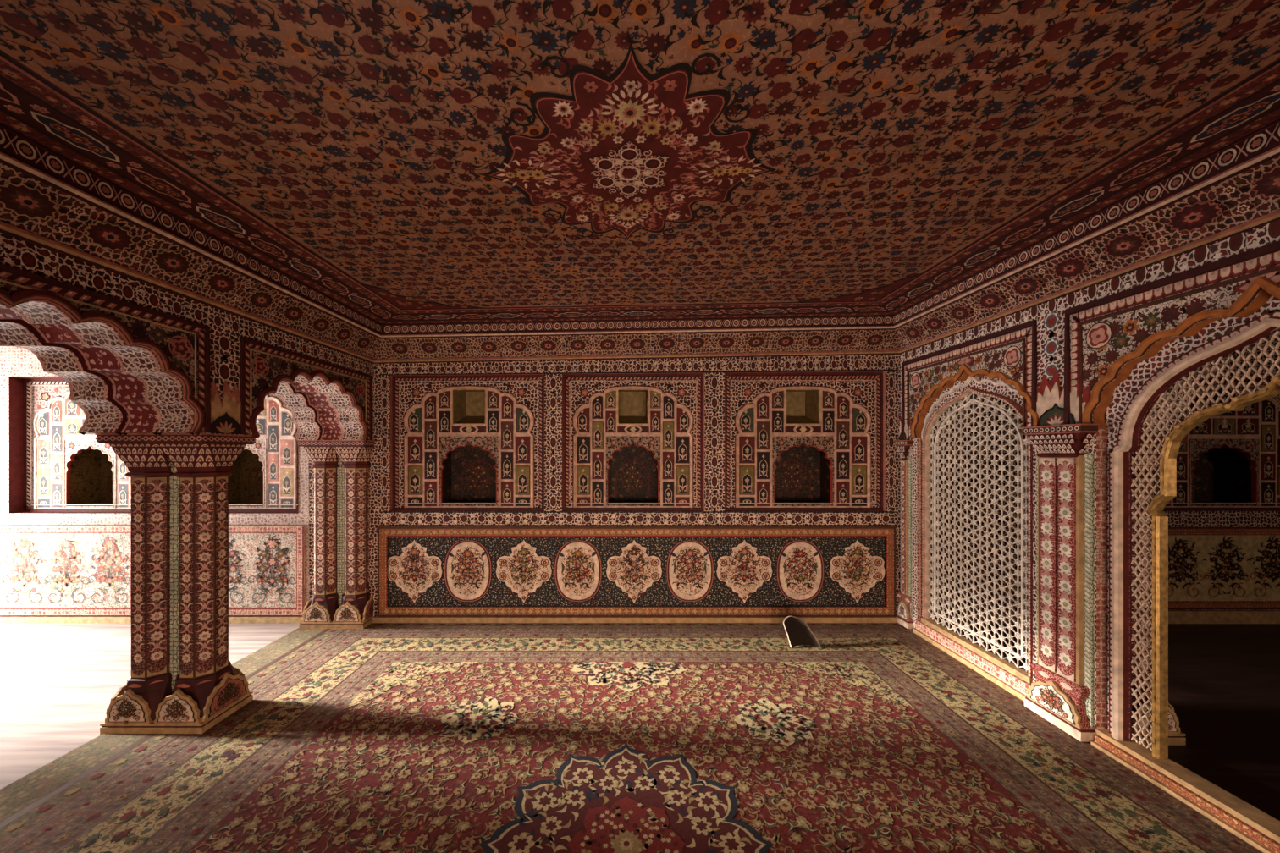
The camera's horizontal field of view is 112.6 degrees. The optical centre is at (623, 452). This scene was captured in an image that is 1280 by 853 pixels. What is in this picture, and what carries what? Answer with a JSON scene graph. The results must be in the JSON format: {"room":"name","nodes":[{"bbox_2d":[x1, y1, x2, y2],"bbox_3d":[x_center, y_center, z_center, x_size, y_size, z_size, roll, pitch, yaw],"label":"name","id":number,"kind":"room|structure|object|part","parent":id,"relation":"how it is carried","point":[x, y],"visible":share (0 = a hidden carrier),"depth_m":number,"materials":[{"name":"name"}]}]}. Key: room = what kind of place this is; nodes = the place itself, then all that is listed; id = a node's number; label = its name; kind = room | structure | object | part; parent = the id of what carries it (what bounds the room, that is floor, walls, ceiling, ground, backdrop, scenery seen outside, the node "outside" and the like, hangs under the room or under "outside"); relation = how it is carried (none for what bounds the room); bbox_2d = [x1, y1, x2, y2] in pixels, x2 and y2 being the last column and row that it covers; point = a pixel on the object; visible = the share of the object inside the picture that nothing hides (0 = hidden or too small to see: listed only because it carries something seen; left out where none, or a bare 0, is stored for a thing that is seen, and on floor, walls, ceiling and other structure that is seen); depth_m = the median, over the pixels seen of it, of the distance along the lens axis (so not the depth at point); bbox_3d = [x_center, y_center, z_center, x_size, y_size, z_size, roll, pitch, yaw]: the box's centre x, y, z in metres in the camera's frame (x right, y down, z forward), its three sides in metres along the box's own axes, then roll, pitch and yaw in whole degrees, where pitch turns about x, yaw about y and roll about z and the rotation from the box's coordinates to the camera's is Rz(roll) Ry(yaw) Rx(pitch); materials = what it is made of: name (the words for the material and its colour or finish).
{"room":"historic interior","nodes":[
{"label":"historic interior","id":0,"kind":"room"},
{"bbox_2d":[0,229,373,442],"bbox_3d":[-2.469,-0.450,1.080,0.582,0.742,5.360,0,0,0],"label":"wall","id":1,"kind":"structure","parent":0,"point":[135,356],"depth_m":2.14,"materials":[{"name":"paint"}]},
{"bbox_3d":[-2.191,-0.381,1.623,0.014,0.561,1.269,0,0,0],"label":"rope frame","id":2,"kind":"part","parent":1,"relation":"part of","materials":[{"name":"paint"}]},
{"bbox_3d":[-2.191,-0.381,3.070,0.014,0.561,1.264,0,0,0],"label":"rope frame","id":3,"kind":"part","parent":1,"relation":"part of","materials":[{"name":"paint"}]},
{"bbox_2d":[0,209,1279,364],"bbox_3d":[0.115,-0.833,1.075,4.630,0.119,5.350,0,0,0],"label":"trim","id":4,"kind":"structure","parent":1,"relation":"attached to","point":[1184,249],"depth_m":2.37,"materials":[{"name":"paint"}]},
{"bbox_2d":[0,0,1279,325],"bbox_3d":[1.100,-1.112,1.175,14.800,0.083,5.550,0,0,0],"label":"ceiling","id":5,"kind":"structure","parent":0,"point":[400,162],"depth_m":1.46,"materials":[{"name":"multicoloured paint"}]},
{"bbox_2d":[0,334,1279,623],"bbox_3d":[1.100,0.132,3.754,14.800,2.777,0.012,0,0,0],"label":"wall","id":6,"kind":"structure","parent":0,"point":[14,361],"depth_m":3.75,"materials":[{"name":"paint"}]},
{"bbox_2d":[0,524,131,616],"bbox_3d":[-5.075,1.040,3.741,1.650,0.800,0.018,0,0,0],"label":"panel","id":7,"kind":"object","parent":6,"relation":"attached to","point":[41,565],"visible":1,"depth_m":3.74,"materials":[{"name":"paint"}]},
{"bbox_2d":[8,376,131,513],"bbox_3d":[-4.810,-0.073,3.928,1.180,1.225,0.364,0,0,0],"label":"bay","id":8,"kind":"object","parent":6,"relation":"attached to","point":[54,468],"visible":0.61,"depth_m":3.84,"materials":[{"name":"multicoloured paint"}]},
{"bbox_3d":[-4.810,-0.060,3.848,1.180,1.201,0.003,0,0,0],"label":"spandrel panel","id":9,"kind":"part","parent":8,"relation":"part of","materials":[{"name":"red paint"}]},
{"bbox_2d":[0,616,302,623],"bbox_3d":[-4.475,1.472,3.739,3.550,0.055,0.022,0,0,0],"label":"baseboard","id":10,"kind":"structure","parent":6,"relation":"attached to","point":[3,620],"depth_m":3.73,"materials":[{"name":"beige paint"}]},
{"bbox_2d":[228,394,298,513],"bbox_3d":[-3.460,-0.073,3.928,1.200,1.225,0.364,0,0,0],"label":"niche","id":11,"kind":"object","parent":6,"relation":"attached to","point":[264,479],"visible":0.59,"depth_m":3.84,"materials":[{"name":"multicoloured paint"}]},
{"bbox_3d":[-3.460,-0.060,3.798,1.200,1.200,0.104,0,0,0],"label":"rope frame","id":12,"kind":"part","parent":11,"relation":"part of","materials":[{"name":"red paint"}]},
{"bbox_3d":[-3.460,-0.060,3.848,1.200,1.201,0.003,0,0,0],"label":"spandrel panel","id":13,"kind":"part","parent":11,"relation":"part of","materials":[{"name":"red paint"}]},
{"bbox_2d":[228,524,305,616],"bbox_3d":[-3.510,1.040,3.741,1.420,0.800,0.018,0,0,0],"label":"panel","id":14,"kind":"object","parent":6,"relation":"attached to","point":[267,563],"visible":0.41,"depth_m":3.74,"materials":[{"name":"paint"}]},
{"bbox_2d":[390,374,544,511],"bbox_3d":[-1.377,-0.083,3.921,1.354,1.207,0.349,0,0,0],"label":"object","id":15,"kind":"object","parent":6,"relation":"attached to","point":[462,442],"visible":1,"depth_m":3.79,"materials":[{"name":"paint"}]},
{"bbox_2d":[562,372,704,511],"bbox_3d":[0.082,-0.088,3.921,1.250,1.219,0.349,0,0,0],"label":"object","id":16,"kind":"object","parent":6,"relation":"attached to","point":[631,442],"visible":1,"depth_m":3.79,"materials":[{"name":"paint"}]},
{"bbox_2d":[371,617,899,623],"bbox_3d":[0.120,1.474,3.737,4.640,0.052,0.024,0,0,0],"label":"baseboard","id":17,"kind":"structure","parent":6,"relation":"attached to","point":[374,620],"depth_m":3.73,"materials":[{"name":"paint"}]},
{"bbox_2d":[377,526,896,617],"bbox_3d":[0.112,1.049,3.741,4.539,0.789,0.018,0,0,0],"label":"panel","id":18,"kind":"object","parent":6,"relation":"attached to","point":[427,570],"visible":1,"depth_m":3.74,"materials":[{"name":"paint"}]},
{"bbox_2d":[724,370,885,511],"bbox_3d":[1.592,-0.095,3.921,1.414,1.232,0.349,0,0,0],"label":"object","id":19,"kind":"object","parent":6,"relation":"attached to","point":[807,441],"visible":1,"depth_m":3.79,"materials":[{"name":"paint"}]},
{"bbox_2d":[961,610,1279,623],"bbox_3d":[5.675,1.445,3.735,5.450,0.110,0.030,0,0,0],"label":"baseboard","id":20,"kind":"structure","parent":6,"relation":"attached to","point":[1174,616],"depth_m":3.72,"materials":[{"name":"paint"}]},
{"bbox_2d":[1144,378,1279,511],"bbox_3d":[5.340,-0.078,3.903,1.560,1.195,0.314,0,0,0],"label":"bay","id":21,"kind":"object","parent":6,"relation":"attached to","point":[1230,461],"visible":0.66,"depth_m":3.79,"materials":[{"name":"paint"}]},
{"bbox_3d":[5.340,-0.066,3.798,1.560,1.172,0.003,0,0,0],"label":"spandrel panel","id":22,"kind":"part","parent":21,"relation":"part of","materials":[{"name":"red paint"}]},
{"bbox_2d":[1168,527,1279,609],"bbox_3d":[5.900,1.020,3.741,3.400,0.720,0.018,0,0,0],"label":"panel","id":23,"kind":"object","parent":6,"relation":"attached to","point":[1205,564],"visible":0.7,"depth_m":3.74,"materials":[{"name":"beige paint"}]},
{"bbox_2d":[0,623,1279,821],"bbox_3d":[1.100,1.500,1.175,14.800,0.001,5.550,0,0,0],"label":"floor","id":24,"kind":"structure","parent":0,"point":[58,682],"depth_m":2.68,"materials":[{"name":"white stone"}]},
{"bbox_2d":[0,623,1263,852],"bbox_3d":[-0.190,1.494,1.280,5.140,0.012,4.960,0,0,0],"label":"carpet","id":25,"kind":"object","parent":24,"relation":"on","point":[377,737],"visible":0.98,"depth_m":2.06,"materials":[{"name":"red carpet"}]},
{"bbox_2d":[94,433,256,735],"bbox_3d":[-2.505,0.700,2.415,0.572,1.600,0.338,0,0,0],"label":"column","id":26,"kind":"structure","parent":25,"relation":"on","point":[182,679],"depth_m":2.33,"materials":[{"name":"paint"}]},
{"bbox_2d":[296,440,375,628],"bbox_3d":[-2.470,0.700,3.755,0.572,1.600,0.338,0,0,0],"label":"column","id":27,"kind":"structure","parent":25,"relation":"on","point":[340,598],"depth_m":3.66,"materials":[{"name":"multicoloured paint"}]},
{"bbox_2d":[783,616,821,647],"bbox_3d":[1.368,1.395,3.317,0.265,0.187,0.144,0,0,0],"label":"flap","id":28,"kind":"object","parent":25,"relation":"on","point":[798,633],"visible":1,"depth_m":3.31,"materials":[{"name":"paint"}]},
{"bbox_2d":[1131,436,1187,745],"bbox_3d":[2.735,0.711,2.335,0.281,1.578,0.316,0,0,0],"label":"column","id":29,"kind":"structure","parent":24,"relation":"on","point":[1176,737],"depth_m":2.23,"materials":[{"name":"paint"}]},
{"bbox_2d":[899,216,1279,735],"bbox_3d":[2.637,0.170,1.118,0.466,2.660,5.435,0,0,0],"label":"wall","id":30,"kind":"structure","parent":0,"point":[1067,356],"depth_m":2.20,"materials":[{"name":"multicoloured paint"}]},
{"bbox_2d":[0,145,1279,338],"bbox_3d":[0.115,-1.014,1.075,4.374,0.106,5.094,0,0,0],"label":"trim","id":31,"kind":"structure","parent":30,"relation":"attached to","point":[5,159],"depth_m":2.17,"materials":[{"name":"paint"}]},
{"bbox_2d":[0,155,1279,359],"bbox_3d":[0.115,-0.925,1.075,4.602,0.232,5.322,0,0,0],"label":"trim","id":32,"kind":"structure","parent":30,"relation":"attached to","point":[27,203],"depth_m":2.26,"materials":[{"name":"paint"}]},
{"bbox_2d":[0,121,1279,335],"bbox_3d":[0.115,-1.070,1.075,4.346,0.162,5.066,0,0,0],"label":"trim","id":33,"kind":"structure","parent":30,"relation":"attached to","point":[12,144],"depth_m":2.22,"materials":[{"name":"paint"}]},
{"bbox_2d":[894,440,913,629],"bbox_3d":[2.402,0.700,3.663,0.055,1.600,0.180,0,0,0],"label":"pilaster","id":34,"kind":"object","parent":30,"relation":"attached to","point":[904,615],"visible":1,"depth_m":3.63,"materials":[{"name":"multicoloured paint"}]},
{"bbox_3d":[2.420,-0.439,3.107,0.016,0.677,1.209,0,0,0],"label":"tongue frame","id":35,"kind":"part","parent":30,"relation":"part of","materials":[{"name":"paint"}]},
{"bbox_2d":[912,375,1032,701],"bbox_3d":[2.453,0.425,3.025,0.105,2.149,1.040,0,0,0],"label":"screen","id":36,"kind":"object","parent":30,"relation":"attached to","point":[1012,678],"visible":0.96,"depth_m":2.96,"materials":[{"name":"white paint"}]},
{"bbox_3d":[2.450,1.430,3.025,0.100,0.140,1.040,0,0,0],"label":"sill","id":37,"kind":"part","parent":36,"relation":"part of","materials":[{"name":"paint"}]},
{"bbox_3d":[2.485,0.425,3.035,0.001,2.149,1.010,0,0,0],"label":"surround panel","id":38,"kind":"part","parent":36,"relation":"part of","materials":[{"name":"beige stone"}]},
{"bbox_2d":[1021,424,1098,742],"bbox_3d":[2.384,0.677,2.345,0.093,1.645,0.326,0,0,0],"label":"pilaster","id":39,"kind":"object","parent":30,"relation":"attached to","point":[1062,692],"visible":1,"depth_m":2.29,"materials":[{"name":"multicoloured paint"}]},
{"bbox_3d":[2.420,-0.439,1.630,0.016,0.678,1.424,0,0,0],"label":"tongue frame","id":40,"kind":"part","parent":30,"relation":"part of","materials":[{"name":"paint"}]},
{"bbox_2d":[1090,295,1279,852],"bbox_3d":[2.458,0.413,1.610,0.145,2.173,1.180,0,0,0],"label":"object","id":41,"kind":"object","parent":30,"relation":"attached to","point":[1133,400],"visible":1,"depth_m":1.98,"materials":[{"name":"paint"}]},
{"bbox_3d":[2.458,1.462,1.610,0.145,0.075,1.180,0,0,0],"label":"sill","id":42,"kind":"part","parent":41,"relation":"part of","materials":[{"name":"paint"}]},
{"bbox_3d":[2.466,0.479,1.620,0.059,2.041,1.092,0,0,0],"label":"moulded frame","id":43,"kind":"part","parent":41,"relation":"part of","materials":[{"name":"paint"}]}
]}

